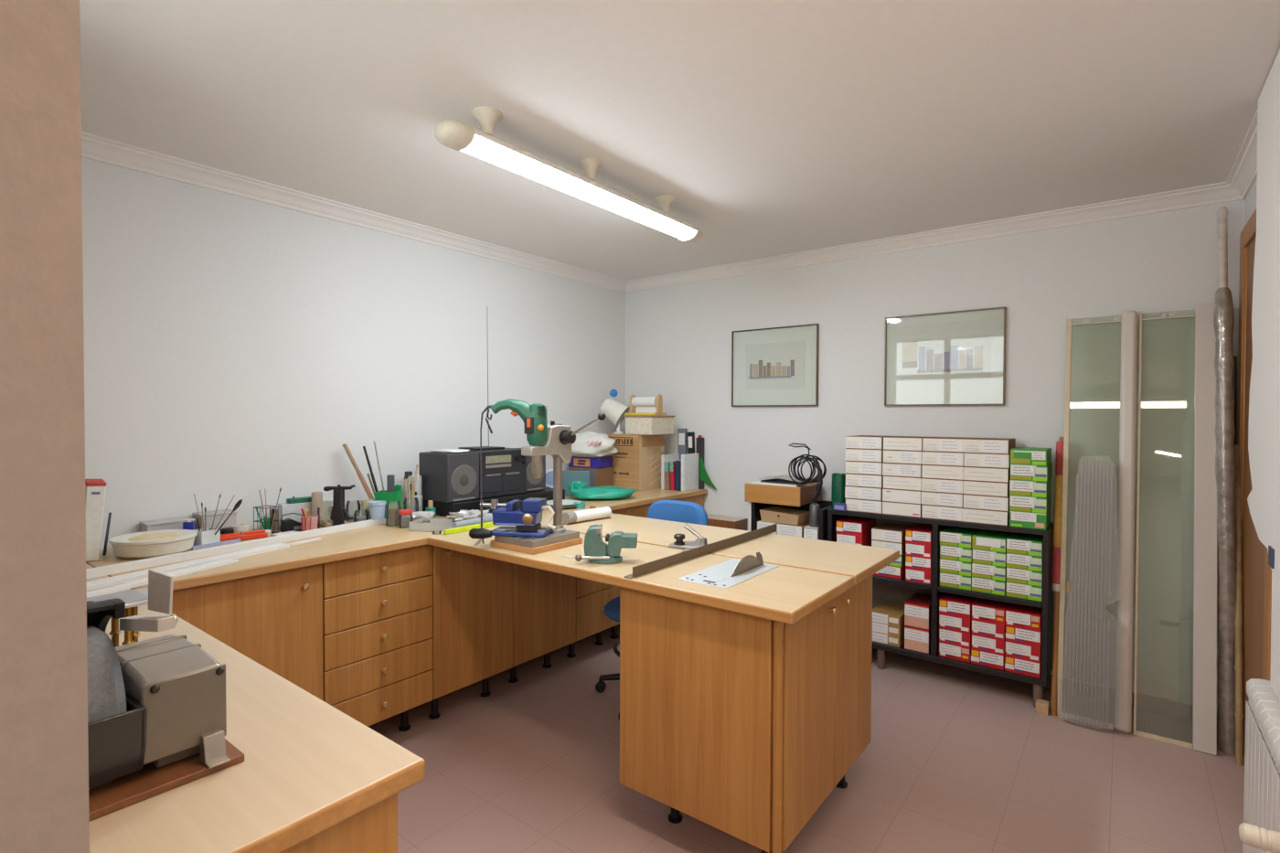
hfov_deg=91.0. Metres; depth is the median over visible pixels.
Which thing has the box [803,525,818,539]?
cardboard box
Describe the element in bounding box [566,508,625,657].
base cabinet
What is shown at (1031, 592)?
cardboard box
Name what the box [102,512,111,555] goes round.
marker
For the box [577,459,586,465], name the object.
print
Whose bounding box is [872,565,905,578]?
cardboard box
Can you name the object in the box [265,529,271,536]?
jar
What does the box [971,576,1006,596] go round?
cardboard box
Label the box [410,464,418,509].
brush
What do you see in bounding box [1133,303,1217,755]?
glazed panel
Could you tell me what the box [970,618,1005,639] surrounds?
cardboard box
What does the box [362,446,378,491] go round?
blade
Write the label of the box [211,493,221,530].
rod
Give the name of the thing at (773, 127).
ceiling
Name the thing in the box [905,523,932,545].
cardboard box
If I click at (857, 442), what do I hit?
cardboard box
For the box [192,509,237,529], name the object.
storage box
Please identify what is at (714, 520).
base cabinet
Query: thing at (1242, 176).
trim
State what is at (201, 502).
brush
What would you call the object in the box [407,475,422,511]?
tin
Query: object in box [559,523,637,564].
bench vise
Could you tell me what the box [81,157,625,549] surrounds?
wall
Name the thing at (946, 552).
cardboard box
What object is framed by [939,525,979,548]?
cardboard box
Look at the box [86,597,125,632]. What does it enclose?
hood
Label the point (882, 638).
cardboard box
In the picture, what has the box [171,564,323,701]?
base cabinet
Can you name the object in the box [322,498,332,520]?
housing
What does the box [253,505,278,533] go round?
wire basket
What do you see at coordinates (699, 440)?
ring binder
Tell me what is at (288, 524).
tape dispenser
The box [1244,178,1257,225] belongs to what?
wall
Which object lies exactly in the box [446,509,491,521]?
plastic bag
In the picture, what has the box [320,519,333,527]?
rag
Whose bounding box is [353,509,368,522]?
glass jar
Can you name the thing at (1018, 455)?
cardboard box
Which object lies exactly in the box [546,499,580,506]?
shallow dish
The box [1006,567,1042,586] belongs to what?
cardboard box
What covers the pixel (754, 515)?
shelf unit
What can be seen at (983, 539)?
cardboard box
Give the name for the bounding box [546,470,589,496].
case
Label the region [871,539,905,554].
cardboard box
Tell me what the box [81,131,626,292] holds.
trim
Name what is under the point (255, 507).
pen
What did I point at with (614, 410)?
lamp
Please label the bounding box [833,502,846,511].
box
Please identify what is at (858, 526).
cardboard box
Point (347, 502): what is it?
glass jar
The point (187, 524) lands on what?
glue bottle
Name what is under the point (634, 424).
box
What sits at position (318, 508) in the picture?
marker
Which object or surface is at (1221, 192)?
trim
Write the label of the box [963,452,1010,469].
cardboard box
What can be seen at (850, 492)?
cardboard box
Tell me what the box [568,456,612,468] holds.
carton
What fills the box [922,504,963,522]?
cardboard box
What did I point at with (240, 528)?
tape roll
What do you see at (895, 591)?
shelf unit
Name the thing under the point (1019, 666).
cardboard box
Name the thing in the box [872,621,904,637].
cardboard box
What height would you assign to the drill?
0.582 m
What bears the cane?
on the floor
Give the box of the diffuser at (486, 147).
[460,134,696,239]
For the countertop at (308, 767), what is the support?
on the base cabinet at (374, 829)
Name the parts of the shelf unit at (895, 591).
leg, panel, shelf, shelf, leg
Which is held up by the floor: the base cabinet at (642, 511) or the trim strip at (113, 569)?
the base cabinet at (642, 511)
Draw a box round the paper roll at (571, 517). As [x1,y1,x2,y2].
[562,506,611,524]
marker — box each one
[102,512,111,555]
[317,507,319,528]
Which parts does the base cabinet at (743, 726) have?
panel, door, knob, knob, door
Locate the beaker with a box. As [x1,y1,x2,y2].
[300,514,318,531]
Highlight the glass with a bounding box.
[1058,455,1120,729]
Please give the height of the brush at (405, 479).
0.188 m
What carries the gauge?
on the countertop at (860, 562)
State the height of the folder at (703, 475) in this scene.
0.240 m
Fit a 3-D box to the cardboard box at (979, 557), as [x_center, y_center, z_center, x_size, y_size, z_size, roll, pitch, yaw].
[1.865,0.673,3.321,0.150,0.072,0.254,1,1,38]
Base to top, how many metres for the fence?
0.036 m
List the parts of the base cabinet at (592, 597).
drawer, drawer, drawer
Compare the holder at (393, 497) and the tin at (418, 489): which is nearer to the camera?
the holder at (393, 497)
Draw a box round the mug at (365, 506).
[361,499,373,519]
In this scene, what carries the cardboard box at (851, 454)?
on the cardboard box at (851, 467)
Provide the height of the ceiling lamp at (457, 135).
0.145 m
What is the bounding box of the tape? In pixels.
[573,501,585,508]
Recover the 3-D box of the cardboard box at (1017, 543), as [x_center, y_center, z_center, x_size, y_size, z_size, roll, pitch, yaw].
[1.988,0.602,3.227,0.150,0.072,0.254,1,1,38]
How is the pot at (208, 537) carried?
on the tray at (237, 539)
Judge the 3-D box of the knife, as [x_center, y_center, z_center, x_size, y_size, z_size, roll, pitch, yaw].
[-1.348,0.353,3.201,0.081,0.226,0.012,0,1,0]
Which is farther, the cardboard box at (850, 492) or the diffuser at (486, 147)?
the cardboard box at (850, 492)
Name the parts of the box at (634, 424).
lid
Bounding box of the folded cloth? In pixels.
[428,448,469,452]
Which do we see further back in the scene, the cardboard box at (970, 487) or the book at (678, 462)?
the book at (678, 462)
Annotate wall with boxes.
[0,0,89,852]
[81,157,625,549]
[624,199,1245,710]
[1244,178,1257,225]
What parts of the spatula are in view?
blade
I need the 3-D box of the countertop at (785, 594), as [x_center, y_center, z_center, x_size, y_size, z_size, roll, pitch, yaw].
[-0.106,0.510,2.424,1.699,0.034,0.494,1,1,38]
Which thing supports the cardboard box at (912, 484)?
on the cardboard box at (908, 496)
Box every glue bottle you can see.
[182,519,193,530]
[425,500,436,517]
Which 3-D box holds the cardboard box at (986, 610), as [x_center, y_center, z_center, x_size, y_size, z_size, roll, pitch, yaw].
[1.864,0.964,3.328,0.150,0.076,0.253,1,1,38]
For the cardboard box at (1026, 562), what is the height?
0.072 m
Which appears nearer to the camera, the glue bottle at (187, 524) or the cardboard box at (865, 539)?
the glue bottle at (187, 524)
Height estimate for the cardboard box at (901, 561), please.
0.066 m
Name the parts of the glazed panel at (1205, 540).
rail, glass pane, rail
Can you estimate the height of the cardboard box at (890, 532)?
0.066 m
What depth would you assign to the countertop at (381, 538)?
2.54 m
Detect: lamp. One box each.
[434,106,703,242]
[600,389,629,434]
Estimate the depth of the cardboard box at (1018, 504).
3.11 m
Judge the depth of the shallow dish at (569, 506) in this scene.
3.58 m
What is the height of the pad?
0.012 m
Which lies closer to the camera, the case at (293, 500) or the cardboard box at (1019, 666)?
the case at (293, 500)
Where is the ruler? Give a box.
[373,441,384,491]
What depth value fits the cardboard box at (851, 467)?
3.60 m
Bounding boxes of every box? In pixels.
[138,516,195,532]
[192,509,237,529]
[569,467,613,486]
[624,415,675,435]
[744,482,821,506]
[757,520,778,533]
[776,522,809,537]
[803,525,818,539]
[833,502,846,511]
[836,515,875,535]
[836,532,871,545]
[844,485,882,501]
[845,435,890,449]
[845,448,883,462]
[845,460,882,475]
[845,473,883,488]
[845,498,882,513]
[871,522,912,543]
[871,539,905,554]
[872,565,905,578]
[872,601,904,627]
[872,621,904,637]
[872,631,904,647]
[882,462,922,478]
[882,488,921,504]
[882,501,922,517]
[883,436,927,451]
[883,449,921,464]
[883,475,921,490]
[888,553,905,566]
[904,592,931,629]
[904,625,931,653]
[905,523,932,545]
[905,542,932,558]
[905,554,931,571]
[905,567,931,584]
[921,451,964,466]
[921,464,963,479]
[921,478,963,494]
[921,490,963,508]
[922,437,968,452]
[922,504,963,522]
[938,592,976,618]
[938,613,971,633]
[938,627,971,648]
[938,641,971,662]
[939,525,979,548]
[939,544,972,562]
[939,558,972,576]
[939,572,971,590]
[962,508,1009,526]
[963,437,1015,454]
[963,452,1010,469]
[963,466,1010,482]
[963,480,1009,497]
[963,494,1009,511]
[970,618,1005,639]
[970,648,1005,670]
[971,529,1013,553]
[971,563,1006,581]
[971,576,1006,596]
[971,597,1010,624]
[971,633,1005,655]
[972,549,1006,566]
[1004,640,1041,662]
[1004,655,1041,678]
[1005,603,1042,630]
[1005,625,1041,647]
[1006,532,1043,556]
[1006,553,1043,572]
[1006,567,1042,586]
[1006,582,1042,601]
[1009,479,1051,498]
[1009,492,1051,513]
[1009,509,1050,530]
[1010,447,1051,466]
[1010,463,1052,481]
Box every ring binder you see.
[677,428,687,459]
[687,431,694,453]
[696,435,703,489]
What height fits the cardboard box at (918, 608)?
0.128 m
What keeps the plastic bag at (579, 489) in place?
on the countertop at (381, 538)
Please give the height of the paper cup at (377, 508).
0.107 m
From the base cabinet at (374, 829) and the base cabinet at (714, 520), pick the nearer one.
the base cabinet at (374, 829)
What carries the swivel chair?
on the floor
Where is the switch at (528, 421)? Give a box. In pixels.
[524,416,533,433]
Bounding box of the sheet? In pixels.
[1247,48,1279,700]
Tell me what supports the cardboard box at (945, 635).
on the cardboard box at (945, 650)
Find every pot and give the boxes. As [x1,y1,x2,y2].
[192,527,220,545]
[220,527,234,533]
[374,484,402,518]
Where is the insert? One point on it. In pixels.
(720, 575)
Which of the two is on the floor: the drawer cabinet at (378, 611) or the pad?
the drawer cabinet at (378, 611)
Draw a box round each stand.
[323,484,354,525]
[490,412,605,554]
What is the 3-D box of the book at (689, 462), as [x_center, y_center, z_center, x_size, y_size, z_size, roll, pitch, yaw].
[0.360,0.328,4.533,0.028,0.261,0.195,1,1,38]
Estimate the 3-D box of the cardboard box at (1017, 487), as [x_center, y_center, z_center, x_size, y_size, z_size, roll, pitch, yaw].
[1.991,0.306,3.203,0.155,0.078,0.254,1,1,38]
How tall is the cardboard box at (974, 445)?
0.072 m
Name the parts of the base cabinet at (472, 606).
knob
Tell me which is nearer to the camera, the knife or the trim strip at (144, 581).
the trim strip at (144, 581)
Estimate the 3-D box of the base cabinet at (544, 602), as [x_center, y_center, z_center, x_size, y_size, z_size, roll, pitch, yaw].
[-0.796,0.939,3.594,0.750,0.864,0.458,1,1,38]
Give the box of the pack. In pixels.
[270,530,298,535]
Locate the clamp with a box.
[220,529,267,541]
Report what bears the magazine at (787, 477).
on the folder at (774, 480)
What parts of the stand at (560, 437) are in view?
board, plate, feed lever, lever knob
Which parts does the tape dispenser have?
label plate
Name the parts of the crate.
drawer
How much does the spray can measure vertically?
0.174 m
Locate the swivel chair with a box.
[595,500,708,720]
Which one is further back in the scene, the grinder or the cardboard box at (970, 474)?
the cardboard box at (970, 474)
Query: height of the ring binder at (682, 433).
0.440 m
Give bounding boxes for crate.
[604,433,664,490]
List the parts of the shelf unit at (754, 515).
panel, panel, panel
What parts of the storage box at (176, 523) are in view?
lid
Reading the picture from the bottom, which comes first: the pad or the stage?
the stage
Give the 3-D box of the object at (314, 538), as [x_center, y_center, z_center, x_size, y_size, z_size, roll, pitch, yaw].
[-1.403,0.482,2.633,0.022,0.006,0.146,1,1,21]
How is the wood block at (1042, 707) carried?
on the floor
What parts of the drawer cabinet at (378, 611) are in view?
drawer, drawer, drawer, drawer, drawer, knob, knob, knob, knob, knob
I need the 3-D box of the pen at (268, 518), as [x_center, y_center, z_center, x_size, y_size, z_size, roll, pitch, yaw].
[-1.673,0.444,2.833,0.011,0.066,0.011,1,1,23]
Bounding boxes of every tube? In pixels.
[311,491,322,521]
[451,514,492,528]
[1213,206,1236,755]
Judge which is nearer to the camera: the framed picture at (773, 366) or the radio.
the radio
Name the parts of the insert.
blade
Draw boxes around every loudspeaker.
[418,451,479,502]
[526,455,545,491]
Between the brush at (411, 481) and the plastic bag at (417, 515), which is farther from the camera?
the brush at (411, 481)
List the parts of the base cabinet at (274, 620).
knob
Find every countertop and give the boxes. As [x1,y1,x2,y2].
[85,488,707,591]
[85,563,425,852]
[427,524,853,624]
[540,512,899,585]
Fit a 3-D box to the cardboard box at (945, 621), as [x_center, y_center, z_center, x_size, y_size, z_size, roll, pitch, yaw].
[1.738,1.039,3.424,0.150,0.076,0.253,1,1,37]
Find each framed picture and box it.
[731,323,819,406]
[884,306,1006,405]
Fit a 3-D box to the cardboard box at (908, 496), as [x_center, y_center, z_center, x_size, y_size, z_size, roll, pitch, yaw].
[1.525,0.385,3.578,0.203,0.072,0.272,1,1,38]
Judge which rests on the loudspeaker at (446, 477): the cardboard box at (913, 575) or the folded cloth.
the folded cloth
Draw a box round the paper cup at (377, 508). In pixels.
[368,500,385,520]
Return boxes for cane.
[1234,444,1244,766]
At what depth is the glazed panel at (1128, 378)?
2.97 m
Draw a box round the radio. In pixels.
[458,306,526,498]
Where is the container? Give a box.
[85,479,106,561]
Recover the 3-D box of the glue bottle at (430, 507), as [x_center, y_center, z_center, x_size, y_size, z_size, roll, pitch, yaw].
[-1.096,0.430,3.285,0.055,0.088,0.038,1,1,38]
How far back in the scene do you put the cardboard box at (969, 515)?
3.22 m
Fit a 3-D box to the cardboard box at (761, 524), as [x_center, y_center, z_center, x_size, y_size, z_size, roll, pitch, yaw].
[0.852,0.642,4.014,0.130,0.083,0.202,1,1,38]
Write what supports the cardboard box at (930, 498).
on the cardboard box at (933, 512)
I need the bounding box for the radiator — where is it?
[1238,678,1279,852]
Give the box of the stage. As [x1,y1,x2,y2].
[86,587,148,647]
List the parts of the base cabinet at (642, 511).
door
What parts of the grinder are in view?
board, plate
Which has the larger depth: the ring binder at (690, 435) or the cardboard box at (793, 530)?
the ring binder at (690, 435)
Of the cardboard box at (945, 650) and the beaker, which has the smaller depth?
the beaker
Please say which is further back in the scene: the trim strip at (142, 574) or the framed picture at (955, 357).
the framed picture at (955, 357)
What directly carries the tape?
on the countertop at (381, 538)
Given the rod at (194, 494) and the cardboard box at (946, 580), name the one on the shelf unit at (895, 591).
the cardboard box at (946, 580)
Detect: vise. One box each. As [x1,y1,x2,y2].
[469,497,555,545]
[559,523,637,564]
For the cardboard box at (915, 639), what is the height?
0.128 m
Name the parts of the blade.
handle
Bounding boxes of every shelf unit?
[748,500,831,541]
[827,508,1053,707]
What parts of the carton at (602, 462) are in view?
orange panel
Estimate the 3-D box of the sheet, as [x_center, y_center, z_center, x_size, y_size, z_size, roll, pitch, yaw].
[1.763,-0.176,1.730,0.008,1.815,1.097,1,1,38]
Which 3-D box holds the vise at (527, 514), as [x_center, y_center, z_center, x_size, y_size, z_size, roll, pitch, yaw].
[-0.507,0.397,2.563,0.355,0.200,0.169,0,1,8]
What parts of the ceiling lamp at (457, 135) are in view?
ceiling stem, ceiling stem, ceiling stem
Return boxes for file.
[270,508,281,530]
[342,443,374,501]
[661,453,679,489]
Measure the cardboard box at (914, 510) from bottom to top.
0.072 m
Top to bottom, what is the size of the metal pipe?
1.715 m
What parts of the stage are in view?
brass post, brass post, brass post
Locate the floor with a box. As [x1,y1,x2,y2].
[368,623,1244,852]
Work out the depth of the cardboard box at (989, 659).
3.23 m
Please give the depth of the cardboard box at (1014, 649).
3.13 m
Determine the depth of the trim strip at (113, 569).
2.40 m
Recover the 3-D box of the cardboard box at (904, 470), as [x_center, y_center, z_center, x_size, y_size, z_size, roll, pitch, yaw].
[1.526,0.240,3.578,0.203,0.072,0.273,1,1,38]
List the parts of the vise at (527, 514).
handle, jaw plate, lever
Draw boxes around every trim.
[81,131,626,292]
[625,181,1245,292]
[1226,108,1258,199]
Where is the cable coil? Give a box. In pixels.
[788,443,826,503]
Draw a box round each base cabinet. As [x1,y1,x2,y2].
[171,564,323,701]
[282,793,397,852]
[428,545,512,719]
[508,563,575,682]
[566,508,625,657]
[610,494,703,639]
[619,575,872,852]
[706,513,747,530]
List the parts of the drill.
mode knob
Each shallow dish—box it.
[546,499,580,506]
[546,504,577,508]
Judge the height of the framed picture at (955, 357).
0.534 m
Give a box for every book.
[664,460,673,490]
[669,460,675,490]
[675,459,681,490]
[681,453,698,490]
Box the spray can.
[809,497,820,527]
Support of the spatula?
in the pot at (208, 537)
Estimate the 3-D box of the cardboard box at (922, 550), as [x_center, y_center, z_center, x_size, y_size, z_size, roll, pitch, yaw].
[1.594,0.675,3.530,0.132,0.070,0.253,1,1,38]
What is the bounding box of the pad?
[750,479,809,487]
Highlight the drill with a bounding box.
[480,398,547,543]
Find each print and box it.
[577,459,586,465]
[586,440,601,447]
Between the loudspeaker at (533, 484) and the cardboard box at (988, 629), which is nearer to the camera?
the cardboard box at (988, 629)
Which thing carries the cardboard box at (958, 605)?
on the cardboard box at (945, 621)
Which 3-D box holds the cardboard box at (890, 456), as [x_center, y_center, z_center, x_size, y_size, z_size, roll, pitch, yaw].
[1.526,0.168,3.569,0.203,0.072,0.273,1,1,38]
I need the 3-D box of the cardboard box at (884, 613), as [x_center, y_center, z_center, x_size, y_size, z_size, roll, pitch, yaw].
[1.451,1.086,3.641,0.170,0.056,0.242,1,1,37]
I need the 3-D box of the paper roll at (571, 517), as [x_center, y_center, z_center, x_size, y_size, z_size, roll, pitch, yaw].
[-0.269,0.450,3.191,0.064,0.059,0.300,1,1,43]
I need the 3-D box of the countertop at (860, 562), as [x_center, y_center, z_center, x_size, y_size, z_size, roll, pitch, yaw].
[0.213,0.504,2.837,1.699,0.034,0.522,1,1,38]
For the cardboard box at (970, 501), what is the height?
0.072 m
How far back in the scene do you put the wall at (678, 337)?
3.33 m
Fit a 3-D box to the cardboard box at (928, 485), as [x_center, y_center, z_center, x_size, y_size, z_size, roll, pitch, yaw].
[1.689,0.315,3.448,0.203,0.072,0.273,1,1,38]
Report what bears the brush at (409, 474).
in the glass jar at (405, 498)
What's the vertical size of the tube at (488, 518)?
0.036 m
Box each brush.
[201,501,204,531]
[204,506,206,531]
[404,475,408,509]
[407,472,410,509]
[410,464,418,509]
[411,480,413,498]
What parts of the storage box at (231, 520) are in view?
lid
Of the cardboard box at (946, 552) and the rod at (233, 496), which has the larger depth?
the cardboard box at (946, 552)
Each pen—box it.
[255,507,265,529]
[263,516,266,529]
[266,517,270,529]
[272,487,281,519]
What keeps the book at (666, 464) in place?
on the countertop at (381, 538)
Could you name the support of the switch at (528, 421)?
attached to the drill
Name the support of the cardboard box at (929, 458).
on the cardboard box at (934, 472)
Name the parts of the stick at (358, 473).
handle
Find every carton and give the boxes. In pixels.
[277,501,311,522]
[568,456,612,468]
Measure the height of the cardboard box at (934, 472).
0.072 m
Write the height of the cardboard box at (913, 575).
0.070 m
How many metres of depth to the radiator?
1.68 m
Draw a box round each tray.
[140,522,194,532]
[191,538,240,549]
[408,518,451,532]
[759,505,809,525]
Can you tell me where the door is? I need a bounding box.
[1236,208,1271,759]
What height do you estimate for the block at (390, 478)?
0.225 m
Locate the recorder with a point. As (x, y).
(442, 508)
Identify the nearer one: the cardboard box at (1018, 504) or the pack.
the pack
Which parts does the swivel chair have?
arm, seat, backrest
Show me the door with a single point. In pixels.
(1256, 570)
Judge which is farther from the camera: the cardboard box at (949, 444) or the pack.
the cardboard box at (949, 444)
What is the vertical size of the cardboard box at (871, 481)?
0.072 m
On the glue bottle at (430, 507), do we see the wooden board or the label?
the label
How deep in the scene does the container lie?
2.27 m
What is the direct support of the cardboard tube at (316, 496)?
on the countertop at (381, 538)
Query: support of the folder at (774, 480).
on the pad
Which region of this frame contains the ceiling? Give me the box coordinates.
[79,0,1279,280]
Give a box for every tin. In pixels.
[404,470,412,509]
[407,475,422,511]
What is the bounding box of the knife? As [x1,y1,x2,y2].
[366,473,374,496]
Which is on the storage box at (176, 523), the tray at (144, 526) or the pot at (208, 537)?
the tray at (144, 526)
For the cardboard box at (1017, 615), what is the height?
0.076 m
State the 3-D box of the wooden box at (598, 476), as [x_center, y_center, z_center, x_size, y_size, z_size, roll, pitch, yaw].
[-0.348,0.373,4.521,0.240,0.165,0.200,1,1,32]
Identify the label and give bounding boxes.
[425,507,436,517]
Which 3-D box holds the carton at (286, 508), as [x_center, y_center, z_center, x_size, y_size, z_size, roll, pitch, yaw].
[-1.633,0.420,3.007,0.160,0.115,0.070,-1,1,-44]
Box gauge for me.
[668,523,708,552]
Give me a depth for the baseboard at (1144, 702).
3.15 m
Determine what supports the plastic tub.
on the countertop at (381, 538)
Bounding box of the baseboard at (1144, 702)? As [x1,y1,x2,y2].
[871,647,1217,726]
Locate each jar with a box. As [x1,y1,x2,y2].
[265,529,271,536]
[345,500,360,522]
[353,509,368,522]
[385,501,400,526]
[398,509,413,528]
[403,497,418,511]
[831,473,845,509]
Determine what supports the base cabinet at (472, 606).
on the floor
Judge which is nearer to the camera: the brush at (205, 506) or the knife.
the brush at (205, 506)
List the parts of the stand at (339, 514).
cross arm, lever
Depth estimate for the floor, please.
2.50 m
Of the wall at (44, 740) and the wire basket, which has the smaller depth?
the wall at (44, 740)
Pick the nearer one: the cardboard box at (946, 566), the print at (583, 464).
the cardboard box at (946, 566)
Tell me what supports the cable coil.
on the drawer box at (765, 494)
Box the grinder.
[86,569,244,821]
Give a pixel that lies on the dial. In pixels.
(549, 472)
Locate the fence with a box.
[623,523,776,578]
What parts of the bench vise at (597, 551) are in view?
jaw plate, jaw plate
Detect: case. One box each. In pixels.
[286,496,311,503]
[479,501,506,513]
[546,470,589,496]
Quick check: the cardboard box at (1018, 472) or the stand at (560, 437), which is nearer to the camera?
the stand at (560, 437)
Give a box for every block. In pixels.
[386,474,394,491]
[1035,698,1049,715]
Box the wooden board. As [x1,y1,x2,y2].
[1050,437,1063,715]
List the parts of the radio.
lid, cassette door, panel, cassette door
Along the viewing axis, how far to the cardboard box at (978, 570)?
3.22 m
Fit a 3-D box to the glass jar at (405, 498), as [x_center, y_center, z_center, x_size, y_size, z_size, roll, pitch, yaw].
[-1.199,0.424,3.291,0.076,0.100,0.076,1,1,38]
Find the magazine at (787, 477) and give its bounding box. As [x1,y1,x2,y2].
[757,475,802,482]
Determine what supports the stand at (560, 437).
on the countertop at (785, 594)
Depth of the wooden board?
3.12 m
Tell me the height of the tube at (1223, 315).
2.385 m
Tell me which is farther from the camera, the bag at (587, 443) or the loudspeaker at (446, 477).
the bag at (587, 443)
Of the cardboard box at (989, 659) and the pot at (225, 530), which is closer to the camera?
the pot at (225, 530)
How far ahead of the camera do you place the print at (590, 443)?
4.34 m
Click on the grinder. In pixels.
(157, 706)
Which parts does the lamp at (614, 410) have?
lamp shade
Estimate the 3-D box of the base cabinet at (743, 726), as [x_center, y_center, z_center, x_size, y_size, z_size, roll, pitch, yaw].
[0.428,0.965,2.298,0.626,0.864,0.818,1,1,38]
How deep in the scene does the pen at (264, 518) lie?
2.83 m
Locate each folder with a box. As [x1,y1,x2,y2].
[699,457,716,490]
[760,478,809,484]
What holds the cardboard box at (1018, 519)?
on the shelf unit at (895, 591)
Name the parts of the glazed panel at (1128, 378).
rail, glass pane, rail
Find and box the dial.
[545,468,553,488]
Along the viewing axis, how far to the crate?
4.52 m
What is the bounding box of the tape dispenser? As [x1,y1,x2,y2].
[279,512,302,532]
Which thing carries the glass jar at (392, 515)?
on the countertop at (381, 538)
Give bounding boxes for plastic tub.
[108,529,197,559]
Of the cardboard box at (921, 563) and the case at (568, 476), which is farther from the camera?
the case at (568, 476)
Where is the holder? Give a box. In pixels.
[624,394,666,415]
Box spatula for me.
[214,499,242,534]
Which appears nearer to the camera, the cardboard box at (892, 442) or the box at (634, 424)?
the cardboard box at (892, 442)
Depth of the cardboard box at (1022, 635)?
3.13 m
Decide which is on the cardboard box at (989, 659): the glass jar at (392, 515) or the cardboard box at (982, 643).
the cardboard box at (982, 643)
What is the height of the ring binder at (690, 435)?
0.416 m
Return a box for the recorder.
[422,487,565,515]
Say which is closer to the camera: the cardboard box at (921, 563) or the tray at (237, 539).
the tray at (237, 539)
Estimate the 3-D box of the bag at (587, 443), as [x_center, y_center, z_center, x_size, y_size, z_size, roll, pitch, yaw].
[-0.352,0.126,4.450,0.386,0.184,0.240,1,1,18]
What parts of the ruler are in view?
handle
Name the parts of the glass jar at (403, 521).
lid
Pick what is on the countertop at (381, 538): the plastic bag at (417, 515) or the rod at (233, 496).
the plastic bag at (417, 515)
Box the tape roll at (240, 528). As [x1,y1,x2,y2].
[229,523,249,533]
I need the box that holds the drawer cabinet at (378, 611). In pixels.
[322,544,432,731]
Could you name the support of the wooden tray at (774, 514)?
on the cardboard box at (793, 530)
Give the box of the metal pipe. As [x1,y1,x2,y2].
[1232,356,1237,445]
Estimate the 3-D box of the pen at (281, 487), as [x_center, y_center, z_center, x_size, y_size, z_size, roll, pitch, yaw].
[-1.643,0.375,2.832,0.056,0.204,0.006,0,1,1]
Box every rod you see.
[193,493,202,531]
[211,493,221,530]
[214,495,234,530]
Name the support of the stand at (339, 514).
on the countertop at (381, 538)
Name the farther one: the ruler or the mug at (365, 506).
the ruler
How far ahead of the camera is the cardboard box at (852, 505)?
3.60 m
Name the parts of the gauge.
locking knob, handle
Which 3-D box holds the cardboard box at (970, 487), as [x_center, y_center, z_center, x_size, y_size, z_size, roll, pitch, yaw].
[1.851,0.318,3.329,0.203,0.072,0.271,1,1,38]
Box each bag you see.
[402,511,435,521]
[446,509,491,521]
[567,480,636,500]
[571,431,618,457]
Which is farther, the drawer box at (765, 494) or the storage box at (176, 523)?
the drawer box at (765, 494)
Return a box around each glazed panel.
[1056,309,1138,733]
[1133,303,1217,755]
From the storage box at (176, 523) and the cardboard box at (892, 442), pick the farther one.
the cardboard box at (892, 442)
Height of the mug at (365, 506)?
0.110 m
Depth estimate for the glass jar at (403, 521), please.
2.97 m
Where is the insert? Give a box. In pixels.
[677,552,779,588]
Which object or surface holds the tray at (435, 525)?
on the countertop at (381, 538)
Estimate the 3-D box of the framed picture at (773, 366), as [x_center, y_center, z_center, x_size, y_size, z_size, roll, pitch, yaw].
[0.903,-0.403,4.263,0.630,0.532,0.022,1,1,38]

